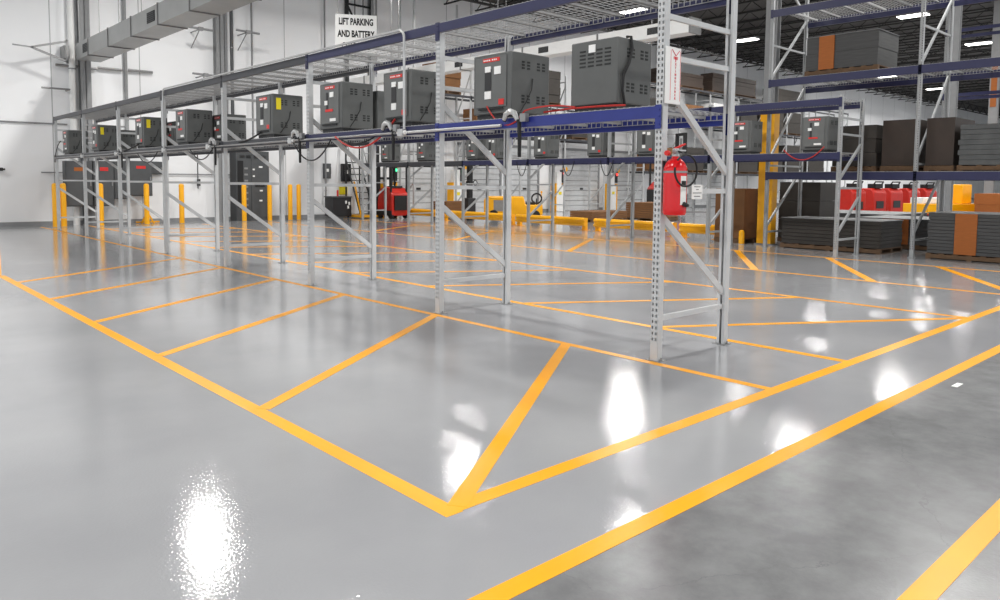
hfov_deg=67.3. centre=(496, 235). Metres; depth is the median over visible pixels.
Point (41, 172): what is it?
pipe
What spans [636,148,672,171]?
load
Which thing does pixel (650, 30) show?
grille
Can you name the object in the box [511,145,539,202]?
door
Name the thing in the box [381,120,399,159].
charging cable
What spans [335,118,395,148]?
charging cable
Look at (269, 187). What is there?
bollard
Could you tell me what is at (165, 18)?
air duct
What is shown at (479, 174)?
door
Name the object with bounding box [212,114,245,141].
charger
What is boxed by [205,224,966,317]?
floor marking line
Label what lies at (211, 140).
charging cable
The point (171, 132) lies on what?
charger
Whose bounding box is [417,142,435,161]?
charger
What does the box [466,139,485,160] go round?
charger
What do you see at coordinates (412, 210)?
guard rail
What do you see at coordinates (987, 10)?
joist
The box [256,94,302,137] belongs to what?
charger
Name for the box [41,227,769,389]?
floor marking line
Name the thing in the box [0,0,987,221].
wall
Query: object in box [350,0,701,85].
air duct
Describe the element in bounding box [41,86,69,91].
wall bar
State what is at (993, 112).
column
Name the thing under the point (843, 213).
stack
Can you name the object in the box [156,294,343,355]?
floor marking line
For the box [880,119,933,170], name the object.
stack
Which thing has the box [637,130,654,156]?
charger
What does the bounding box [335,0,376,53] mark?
sign
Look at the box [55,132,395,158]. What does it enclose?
beam
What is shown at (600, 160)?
charging cable
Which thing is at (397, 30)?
conduit
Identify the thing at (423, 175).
door
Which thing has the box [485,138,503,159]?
charger
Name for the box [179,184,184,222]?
bollard
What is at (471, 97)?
rack
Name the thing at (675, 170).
fire extinguisher
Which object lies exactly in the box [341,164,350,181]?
box
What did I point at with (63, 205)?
bollard
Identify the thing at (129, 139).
charger
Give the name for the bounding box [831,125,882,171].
stack
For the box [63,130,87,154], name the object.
charger
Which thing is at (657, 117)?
rack
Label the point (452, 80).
load
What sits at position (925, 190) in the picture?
truck
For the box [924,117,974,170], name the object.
stack
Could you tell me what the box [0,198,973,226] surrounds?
baseboard
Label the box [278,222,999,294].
floor marking line
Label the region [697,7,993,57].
joist
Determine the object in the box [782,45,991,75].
joist
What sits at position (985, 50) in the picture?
joist
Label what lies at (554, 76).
load
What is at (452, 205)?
cardboard box
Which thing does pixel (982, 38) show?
joist
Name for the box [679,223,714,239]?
guard rail
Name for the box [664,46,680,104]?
fire extinguisher sign
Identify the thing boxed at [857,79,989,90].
joist
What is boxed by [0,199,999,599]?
floor
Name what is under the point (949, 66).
rack
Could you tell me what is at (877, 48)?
stack
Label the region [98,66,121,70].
wall bar
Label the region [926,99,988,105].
joist
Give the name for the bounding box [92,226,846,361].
floor marking line
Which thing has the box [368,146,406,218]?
truck
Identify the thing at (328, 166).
box
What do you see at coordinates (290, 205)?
bollard
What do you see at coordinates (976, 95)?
joist
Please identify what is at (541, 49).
grille
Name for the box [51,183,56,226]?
bollard
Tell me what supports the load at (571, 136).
on the rack at (471, 97)
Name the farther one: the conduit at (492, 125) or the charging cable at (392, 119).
the charging cable at (392, 119)
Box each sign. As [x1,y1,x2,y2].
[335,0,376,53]
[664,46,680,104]
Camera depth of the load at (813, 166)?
55.51 m
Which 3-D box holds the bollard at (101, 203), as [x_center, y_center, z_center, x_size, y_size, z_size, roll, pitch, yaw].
[-12.906,-1.017,24.485,0.210,1.383,0.210,-3,6,-42]
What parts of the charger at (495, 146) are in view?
panel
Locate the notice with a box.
[339,187,344,194]
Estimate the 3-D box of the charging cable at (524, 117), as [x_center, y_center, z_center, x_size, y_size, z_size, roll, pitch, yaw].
[0.176,-1.044,7.588,0.070,0.496,0.357,-3,6,-42]
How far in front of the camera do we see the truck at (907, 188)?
33.26 m
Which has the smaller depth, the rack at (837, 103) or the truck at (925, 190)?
the rack at (837, 103)
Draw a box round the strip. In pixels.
[990,66,997,106]
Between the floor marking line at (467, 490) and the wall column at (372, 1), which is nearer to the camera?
the floor marking line at (467, 490)
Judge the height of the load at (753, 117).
1.564 m
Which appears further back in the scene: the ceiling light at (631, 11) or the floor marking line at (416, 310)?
the ceiling light at (631, 11)
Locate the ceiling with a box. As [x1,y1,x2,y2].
[481,0,999,115]
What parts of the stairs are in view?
yellow rail, handrail, frame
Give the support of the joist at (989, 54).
on the girder
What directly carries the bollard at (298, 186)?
on the floor at (123, 476)
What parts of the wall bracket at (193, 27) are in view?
arm, rail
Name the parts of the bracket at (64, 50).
wall plate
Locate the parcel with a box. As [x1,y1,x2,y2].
[910,197,935,203]
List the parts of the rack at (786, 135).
upright post, upright post, upright post, upright post, upright post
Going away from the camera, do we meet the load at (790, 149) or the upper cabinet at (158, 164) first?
the upper cabinet at (158, 164)
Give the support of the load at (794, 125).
on the rack at (786, 135)
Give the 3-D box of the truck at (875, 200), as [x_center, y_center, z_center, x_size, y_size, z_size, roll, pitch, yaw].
[15.249,-1.441,31.589,0.720,1.709,2.080,-1,4,-22]
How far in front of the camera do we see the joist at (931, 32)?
41.34 m
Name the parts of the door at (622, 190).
frame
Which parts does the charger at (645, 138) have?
panel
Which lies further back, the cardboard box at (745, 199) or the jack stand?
the jack stand
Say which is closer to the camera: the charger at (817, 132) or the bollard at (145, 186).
the charger at (817, 132)
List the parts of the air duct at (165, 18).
hanger rod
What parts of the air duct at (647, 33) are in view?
hanger rod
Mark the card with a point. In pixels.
(697, 190)
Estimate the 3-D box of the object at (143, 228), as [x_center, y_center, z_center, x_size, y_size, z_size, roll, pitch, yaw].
[-10.087,-0.225,23.418,3.816,0.004,0.080,0,4,-11]
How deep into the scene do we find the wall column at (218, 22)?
27.79 m
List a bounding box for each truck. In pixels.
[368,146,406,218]
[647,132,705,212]
[840,181,865,210]
[862,181,885,210]
[883,181,902,211]
[900,182,919,211]
[917,182,936,215]
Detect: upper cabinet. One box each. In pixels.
[62,161,92,206]
[92,161,114,205]
[113,161,126,198]
[125,161,152,195]
[152,162,161,173]
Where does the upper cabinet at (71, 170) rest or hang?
attached to the wall column at (84, 72)
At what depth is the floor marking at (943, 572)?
3.10 m
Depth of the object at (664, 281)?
11.43 m
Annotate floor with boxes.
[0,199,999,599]
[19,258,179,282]
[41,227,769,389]
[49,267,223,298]
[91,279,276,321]
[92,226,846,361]
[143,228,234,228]
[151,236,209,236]
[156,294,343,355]
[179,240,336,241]
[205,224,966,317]
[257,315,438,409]
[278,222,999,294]
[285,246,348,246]
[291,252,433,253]
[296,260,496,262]
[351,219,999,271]
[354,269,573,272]
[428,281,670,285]
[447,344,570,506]
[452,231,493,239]
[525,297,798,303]
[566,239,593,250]
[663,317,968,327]
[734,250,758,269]
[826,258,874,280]
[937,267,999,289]
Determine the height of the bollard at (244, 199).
1.383 m
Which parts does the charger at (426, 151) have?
panel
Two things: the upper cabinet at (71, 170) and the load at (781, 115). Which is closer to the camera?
the upper cabinet at (71, 170)
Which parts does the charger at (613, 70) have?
power cord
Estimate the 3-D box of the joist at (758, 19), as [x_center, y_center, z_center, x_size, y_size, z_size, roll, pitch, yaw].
[20.168,-10.402,29.703,0.070,0.560,37.910,-3,6,-42]
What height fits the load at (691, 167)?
1.464 m
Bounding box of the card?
[691,185,702,198]
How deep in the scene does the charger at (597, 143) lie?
20.70 m
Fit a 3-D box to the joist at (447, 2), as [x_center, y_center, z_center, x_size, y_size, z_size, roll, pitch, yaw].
[10.330,-9.850,20.770,0.070,0.560,37.910,-3,6,-42]
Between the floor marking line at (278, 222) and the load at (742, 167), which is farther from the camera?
the load at (742, 167)
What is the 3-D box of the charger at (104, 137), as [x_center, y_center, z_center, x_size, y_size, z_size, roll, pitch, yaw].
[-10.030,-2.476,19.246,0.522,0.680,0.586,-3,6,-42]
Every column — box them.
[76,0,96,224]
[213,14,223,220]
[368,0,376,212]
[754,0,781,244]
[938,6,962,211]
[984,0,999,192]
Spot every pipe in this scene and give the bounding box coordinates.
[0,120,67,124]
[41,172,229,174]
[66,0,79,224]
[122,0,128,126]
[197,155,198,188]
[224,13,227,113]
[229,10,233,113]
[250,3,253,138]
[323,0,326,195]
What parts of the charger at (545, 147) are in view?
panel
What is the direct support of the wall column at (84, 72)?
on the floor at (123, 476)
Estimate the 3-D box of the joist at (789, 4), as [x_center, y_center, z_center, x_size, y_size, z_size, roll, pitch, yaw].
[18.763,-10.323,28.427,0.070,0.560,37.910,-3,6,-42]
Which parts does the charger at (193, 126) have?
panel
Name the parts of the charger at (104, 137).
panel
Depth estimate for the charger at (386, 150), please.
28.30 m
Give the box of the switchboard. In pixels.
[229,151,268,220]
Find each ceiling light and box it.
[619,6,648,13]
[737,27,759,42]
[896,0,930,18]
[926,87,942,89]
[964,33,991,45]
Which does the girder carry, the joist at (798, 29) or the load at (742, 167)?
the joist at (798, 29)
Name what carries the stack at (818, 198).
on the floor at (123, 476)
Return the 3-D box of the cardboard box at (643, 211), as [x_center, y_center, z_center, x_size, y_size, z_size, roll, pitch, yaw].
[6.506,-1.027,31.483,1.800,0.745,1.400,-3,6,-42]
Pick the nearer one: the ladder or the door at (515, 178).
the ladder
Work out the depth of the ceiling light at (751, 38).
41.27 m
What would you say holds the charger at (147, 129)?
on the rack at (657, 117)
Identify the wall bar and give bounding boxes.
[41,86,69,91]
[55,63,96,69]
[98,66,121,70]
[128,69,152,73]
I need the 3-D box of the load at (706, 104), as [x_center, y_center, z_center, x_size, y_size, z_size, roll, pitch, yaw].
[13.899,-7.475,47.138,2.512,1.464,0.912,-3,6,-42]
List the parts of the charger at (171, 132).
panel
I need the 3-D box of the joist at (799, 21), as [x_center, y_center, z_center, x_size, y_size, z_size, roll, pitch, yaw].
[21.574,-10.481,30.979,0.070,0.560,37.910,-3,6,-42]
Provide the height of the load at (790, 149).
2.064 m
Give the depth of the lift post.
29.64 m
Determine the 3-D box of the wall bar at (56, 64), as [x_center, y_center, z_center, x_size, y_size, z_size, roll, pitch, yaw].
[-13.844,-5.563,24.732,1.200,0.090,0.090,-3,6,-42]
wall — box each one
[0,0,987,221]
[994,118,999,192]
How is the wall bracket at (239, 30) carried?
attached to the wall at (286, 28)
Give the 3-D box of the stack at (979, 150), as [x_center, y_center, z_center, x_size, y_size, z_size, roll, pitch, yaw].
[10.742,-1.764,15.084,1.500,0.939,2.200,-3,6,-42]
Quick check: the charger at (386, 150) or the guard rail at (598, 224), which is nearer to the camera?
the guard rail at (598, 224)
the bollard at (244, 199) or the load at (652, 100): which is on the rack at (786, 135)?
the load at (652, 100)
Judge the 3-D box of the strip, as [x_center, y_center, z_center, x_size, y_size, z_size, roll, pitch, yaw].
[19.184,-5.777,28.976,0.014,1.600,0.200,-3,6,-42]
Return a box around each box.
[287,138,294,143]
[323,163,330,178]
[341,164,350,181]
[396,129,406,136]
[714,188,757,242]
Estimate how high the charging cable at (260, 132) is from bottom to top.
0.164 m
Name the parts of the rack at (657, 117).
upright post, upright post, upright post, upright post, upright post, upright post, upright post, upright post, upright post, upright post, upright post, upright post, upright post, upright post, foot plate, upright post, foot plate, upright post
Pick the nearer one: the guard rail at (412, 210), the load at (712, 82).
the guard rail at (412, 210)
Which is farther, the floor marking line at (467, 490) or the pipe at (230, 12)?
the pipe at (230, 12)
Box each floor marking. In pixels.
[0,275,461,516]
[455,306,999,509]
[467,345,999,599]
[897,499,999,599]
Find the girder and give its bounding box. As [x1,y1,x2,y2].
[462,0,999,117]
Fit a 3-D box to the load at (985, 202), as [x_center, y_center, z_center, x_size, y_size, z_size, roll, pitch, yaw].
[18.346,-0.847,26.638,3.014,1.284,1.700,-3,6,-42]
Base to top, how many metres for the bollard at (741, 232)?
0.363 m
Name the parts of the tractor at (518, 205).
panel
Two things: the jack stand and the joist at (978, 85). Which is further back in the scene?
the joist at (978, 85)
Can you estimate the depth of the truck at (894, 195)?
31.85 m
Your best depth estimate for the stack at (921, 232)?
18.02 m
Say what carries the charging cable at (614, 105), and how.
on the rack at (657, 117)
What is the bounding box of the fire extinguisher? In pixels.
[662,143,697,215]
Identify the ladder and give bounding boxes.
[345,0,370,81]
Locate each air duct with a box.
[76,0,261,61]
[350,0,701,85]
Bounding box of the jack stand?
[136,216,159,223]
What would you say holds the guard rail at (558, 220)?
on the floor at (123, 476)
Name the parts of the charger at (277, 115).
panel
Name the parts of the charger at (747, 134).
panel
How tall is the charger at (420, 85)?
0.680 m
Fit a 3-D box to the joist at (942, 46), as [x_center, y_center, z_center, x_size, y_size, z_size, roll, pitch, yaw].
[32.818,-11.112,41.188,0.070,0.560,37.910,-3,6,-42]
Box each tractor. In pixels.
[484,191,542,214]
[903,184,975,216]
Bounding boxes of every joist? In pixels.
[444,0,461,4]
[475,0,520,11]
[532,0,629,22]
[558,0,691,26]
[580,0,759,33]
[610,0,820,30]
[648,0,941,45]
[670,0,991,46]
[680,4,993,53]
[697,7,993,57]
[701,0,881,29]
[713,15,992,60]
[736,22,992,63]
[743,28,992,67]
[757,35,991,69]
[779,43,991,71]
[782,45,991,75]
[795,50,990,76]
[827,68,984,84]
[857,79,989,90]
[865,79,989,92]
[874,79,989,94]
[882,82,989,96]
[891,85,989,97]
[897,54,990,66]
[898,87,988,99]
[905,90,986,101]
[919,95,988,104]
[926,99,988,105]
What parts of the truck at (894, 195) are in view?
label plate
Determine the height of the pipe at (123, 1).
8.000 m
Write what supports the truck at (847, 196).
on the floor at (123, 476)
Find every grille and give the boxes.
[82,43,86,52]
[147,10,154,23]
[538,46,547,52]
[647,27,657,34]
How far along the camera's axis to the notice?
31.79 m
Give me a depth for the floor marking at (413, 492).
4.71 m
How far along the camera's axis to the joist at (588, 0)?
36.28 m
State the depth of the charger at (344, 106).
10.37 m
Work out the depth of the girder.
45.15 m
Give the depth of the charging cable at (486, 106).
7.81 m
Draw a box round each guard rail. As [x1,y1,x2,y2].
[410,208,434,216]
[444,211,514,224]
[515,214,587,230]
[593,218,676,236]
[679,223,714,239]
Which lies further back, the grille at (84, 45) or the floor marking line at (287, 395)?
the grille at (84, 45)
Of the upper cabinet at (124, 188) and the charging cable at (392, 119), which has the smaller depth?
the charging cable at (392, 119)
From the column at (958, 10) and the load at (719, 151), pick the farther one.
the load at (719, 151)
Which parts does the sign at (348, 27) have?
suspension rod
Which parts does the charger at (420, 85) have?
panel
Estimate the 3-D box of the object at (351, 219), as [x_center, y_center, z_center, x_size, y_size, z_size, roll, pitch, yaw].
[2.046,0.031,21.348,0.085,0.002,23.270,-3,6,-42]
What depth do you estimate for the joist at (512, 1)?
34.95 m
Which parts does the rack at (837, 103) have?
upright post, upright post, upright post, upright post, upright post, upright post, upright post, upright post, upright post, upright post, upright post, upright post, upright post, upright post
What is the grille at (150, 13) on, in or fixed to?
attached to the air duct at (165, 18)
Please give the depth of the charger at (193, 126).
14.58 m
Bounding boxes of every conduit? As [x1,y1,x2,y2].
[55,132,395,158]
[162,29,404,147]
[407,124,501,133]
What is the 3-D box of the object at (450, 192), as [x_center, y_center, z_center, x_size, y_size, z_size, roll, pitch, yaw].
[-1.800,-2.204,35.449,1.017,2.380,0.435,-3,6,-42]
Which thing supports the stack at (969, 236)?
on the floor at (123, 476)
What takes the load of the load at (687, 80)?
on the rack at (786, 135)
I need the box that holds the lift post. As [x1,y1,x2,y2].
[465,166,477,220]
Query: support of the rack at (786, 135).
on the floor at (123, 476)
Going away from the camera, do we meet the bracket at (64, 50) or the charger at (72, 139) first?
the charger at (72, 139)
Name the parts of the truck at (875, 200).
label plate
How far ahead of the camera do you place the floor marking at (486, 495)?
4.76 m
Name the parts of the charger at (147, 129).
panel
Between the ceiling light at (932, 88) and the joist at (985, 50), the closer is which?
the joist at (985, 50)
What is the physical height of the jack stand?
0.462 m
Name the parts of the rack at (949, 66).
upright post, upright post, upright post, upright post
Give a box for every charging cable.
[117,146,123,167]
[190,148,212,159]
[209,137,218,164]
[238,131,261,142]
[291,129,304,162]
[293,139,331,160]
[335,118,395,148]
[339,119,393,143]
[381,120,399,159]
[486,106,524,125]
[502,108,528,156]
[524,105,575,110]
[543,104,625,112]
[600,160,613,175]
[783,146,823,159]
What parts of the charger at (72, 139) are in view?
panel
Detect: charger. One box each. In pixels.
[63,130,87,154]
[92,125,116,151]
[121,130,136,149]
[135,117,167,147]
[167,121,177,145]
[176,109,212,144]
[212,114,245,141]
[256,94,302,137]
[320,81,372,132]
[373,91,383,128]
[381,144,399,162]
[384,69,435,127]
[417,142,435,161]
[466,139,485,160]
[474,51,548,119]
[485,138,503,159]
[534,135,558,158]
[571,35,651,111]
[587,132,614,157]
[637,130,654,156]
[733,120,762,153]
[801,116,837,152]
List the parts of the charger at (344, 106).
panel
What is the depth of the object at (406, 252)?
15.85 m
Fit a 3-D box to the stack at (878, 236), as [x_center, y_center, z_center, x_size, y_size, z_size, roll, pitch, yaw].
[8.218,-0.043,17.970,1.300,0.740,2.350,-3,6,-42]
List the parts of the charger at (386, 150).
panel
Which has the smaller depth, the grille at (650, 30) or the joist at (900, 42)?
the grille at (650, 30)
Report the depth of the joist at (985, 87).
69.32 m
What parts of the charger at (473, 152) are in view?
panel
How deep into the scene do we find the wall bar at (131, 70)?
26.05 m
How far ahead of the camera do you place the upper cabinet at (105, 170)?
25.01 m
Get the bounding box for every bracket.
[12,40,68,63]
[189,26,212,47]
[192,72,217,92]
[236,29,259,49]
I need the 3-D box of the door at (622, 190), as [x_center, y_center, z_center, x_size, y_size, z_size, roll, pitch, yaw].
[7.830,-3.307,44.774,3.040,3.420,0.090,-3,6,-42]
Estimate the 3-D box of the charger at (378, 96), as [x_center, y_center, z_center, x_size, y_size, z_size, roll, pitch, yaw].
[-1.716,-1.767,10.929,0.472,0.600,0.584,-3,6,-42]
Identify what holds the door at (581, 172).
in the wall at (286, 28)
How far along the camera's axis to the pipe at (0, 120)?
24.04 m
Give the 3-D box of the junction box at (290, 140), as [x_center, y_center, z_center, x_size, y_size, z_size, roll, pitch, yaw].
[-3.049,-1.408,11.141,0.070,0.090,0.158,-3,6,-42]
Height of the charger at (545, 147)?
0.760 m
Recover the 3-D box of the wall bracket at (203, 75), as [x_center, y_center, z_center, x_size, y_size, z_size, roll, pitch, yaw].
[-10.672,-5.503,27.123,0.902,0.627,0.991,-3,6,-42]
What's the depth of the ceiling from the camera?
42.00 m
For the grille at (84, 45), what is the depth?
23.31 m
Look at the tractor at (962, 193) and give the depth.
27.24 m
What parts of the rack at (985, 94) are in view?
upright post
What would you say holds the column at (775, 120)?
on the floor at (123, 476)
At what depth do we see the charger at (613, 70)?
6.89 m
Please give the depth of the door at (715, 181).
51.20 m
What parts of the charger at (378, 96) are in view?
panel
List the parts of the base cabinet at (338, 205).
lid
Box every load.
[422,62,460,96]
[463,108,476,120]
[549,70,560,104]
[559,134,587,139]
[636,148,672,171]
[650,97,675,109]
[651,68,703,91]
[669,147,703,172]
[676,104,703,108]
[699,149,721,172]
[700,73,755,99]
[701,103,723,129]
[735,162,757,173]
[739,115,756,120]
[757,113,783,133]
[757,152,783,173]
[762,88,803,102]
[778,145,803,171]
[783,113,800,136]
[803,161,823,171]
[974,193,999,211]
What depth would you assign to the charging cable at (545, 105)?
7.25 m
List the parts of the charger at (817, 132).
panel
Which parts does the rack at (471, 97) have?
upright post, upright post, upright post, upright post, upright post, upright post, upright post, upright post, upright post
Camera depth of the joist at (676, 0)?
37.18 m
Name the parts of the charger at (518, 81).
panel, cord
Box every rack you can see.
[53,0,737,362]
[361,95,864,257]
[399,0,604,216]
[627,82,848,208]
[761,0,999,257]
[936,13,999,211]
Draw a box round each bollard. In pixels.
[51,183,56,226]
[60,183,67,226]
[99,183,104,225]
[143,184,149,224]
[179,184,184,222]
[241,185,246,221]
[267,185,272,220]
[288,184,292,219]
[296,184,300,219]
[739,230,744,243]
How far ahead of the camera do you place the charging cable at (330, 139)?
10.64 m
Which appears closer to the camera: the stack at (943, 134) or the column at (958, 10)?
the stack at (943, 134)
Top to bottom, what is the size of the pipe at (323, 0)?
9.700 m
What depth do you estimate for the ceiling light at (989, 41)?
41.84 m
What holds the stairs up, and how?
on the floor at (123, 476)
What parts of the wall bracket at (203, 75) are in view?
rail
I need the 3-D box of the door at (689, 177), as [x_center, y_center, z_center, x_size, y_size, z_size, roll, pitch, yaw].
[11.898,-3.535,48.468,3.240,3.420,0.090,-3,6,-42]
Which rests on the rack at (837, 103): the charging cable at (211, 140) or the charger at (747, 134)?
the charger at (747, 134)
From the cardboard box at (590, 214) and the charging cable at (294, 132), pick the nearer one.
the charging cable at (294, 132)
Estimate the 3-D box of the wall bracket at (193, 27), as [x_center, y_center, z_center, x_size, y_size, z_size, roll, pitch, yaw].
[-10.769,-7.092,26.908,0.902,0.627,0.991,-3,6,-42]
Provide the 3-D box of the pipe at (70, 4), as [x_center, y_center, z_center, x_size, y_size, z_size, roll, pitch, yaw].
[-13.928,-5.457,24.637,0.218,10.200,0.224,-3,6,-42]
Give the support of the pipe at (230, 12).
attached to the wall at (286, 28)
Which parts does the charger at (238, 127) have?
panel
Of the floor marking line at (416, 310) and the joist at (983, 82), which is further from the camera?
the joist at (983, 82)
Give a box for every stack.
[777,182,835,241]
[780,216,902,254]
[804,28,899,76]
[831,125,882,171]
[837,210,926,217]
[860,215,929,249]
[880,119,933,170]
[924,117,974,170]
[925,211,999,262]
[957,123,999,170]
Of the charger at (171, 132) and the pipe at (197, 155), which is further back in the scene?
the pipe at (197, 155)
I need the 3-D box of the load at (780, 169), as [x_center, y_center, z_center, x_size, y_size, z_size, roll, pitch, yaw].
[18.681,-5.002,51.698,2.510,1.564,0.902,-3,6,-42]
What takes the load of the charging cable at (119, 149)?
hanging from the beam at (388, 133)
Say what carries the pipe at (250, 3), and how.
attached to the wall at (286, 28)
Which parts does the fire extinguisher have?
label plate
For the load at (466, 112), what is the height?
1.114 m
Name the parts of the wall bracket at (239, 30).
arm, rail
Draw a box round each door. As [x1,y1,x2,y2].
[393,143,435,208]
[457,142,501,211]
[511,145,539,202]
[562,148,599,210]
[611,151,642,208]
[687,172,695,206]
[711,175,734,206]
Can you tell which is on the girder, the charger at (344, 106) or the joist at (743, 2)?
the joist at (743, 2)
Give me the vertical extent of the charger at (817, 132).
0.760 m
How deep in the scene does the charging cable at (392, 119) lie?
9.75 m
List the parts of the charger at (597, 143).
panel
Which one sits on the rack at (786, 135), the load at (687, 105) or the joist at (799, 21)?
the load at (687, 105)
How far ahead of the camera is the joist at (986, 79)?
64.44 m
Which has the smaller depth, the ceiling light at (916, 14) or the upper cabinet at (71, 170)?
the upper cabinet at (71, 170)
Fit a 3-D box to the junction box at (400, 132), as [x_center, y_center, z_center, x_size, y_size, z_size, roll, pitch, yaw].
[-1.145,-1.242,9.054,0.070,0.090,0.158,-3,6,-42]
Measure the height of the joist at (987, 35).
0.560 m
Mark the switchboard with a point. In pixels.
(244, 166)
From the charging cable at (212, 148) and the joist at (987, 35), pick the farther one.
the joist at (987, 35)
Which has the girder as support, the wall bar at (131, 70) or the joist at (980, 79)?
the joist at (980, 79)
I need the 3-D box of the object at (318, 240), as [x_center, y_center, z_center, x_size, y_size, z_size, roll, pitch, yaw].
[-5.980,0.133,18.916,3.816,0.004,0.080,0,4,-11]
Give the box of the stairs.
[345,146,377,217]
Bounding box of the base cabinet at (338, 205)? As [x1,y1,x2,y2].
[324,190,351,217]
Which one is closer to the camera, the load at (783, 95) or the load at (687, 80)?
the load at (687, 80)
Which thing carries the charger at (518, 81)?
on the rack at (657, 117)
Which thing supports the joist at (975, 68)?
on the girder
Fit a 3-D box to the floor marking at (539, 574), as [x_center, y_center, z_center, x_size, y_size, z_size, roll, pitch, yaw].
[6.418,0.980,8.625,27.000,0.001,0.100,-3,6,-42]
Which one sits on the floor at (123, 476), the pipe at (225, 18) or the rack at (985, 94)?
the rack at (985, 94)
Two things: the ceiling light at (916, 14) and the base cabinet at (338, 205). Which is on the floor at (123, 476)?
the base cabinet at (338, 205)
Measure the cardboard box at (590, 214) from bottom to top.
0.415 m
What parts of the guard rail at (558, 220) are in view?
rail, post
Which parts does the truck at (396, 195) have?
operator panel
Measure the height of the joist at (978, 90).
0.560 m
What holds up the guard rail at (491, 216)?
on the floor at (123, 476)
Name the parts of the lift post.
post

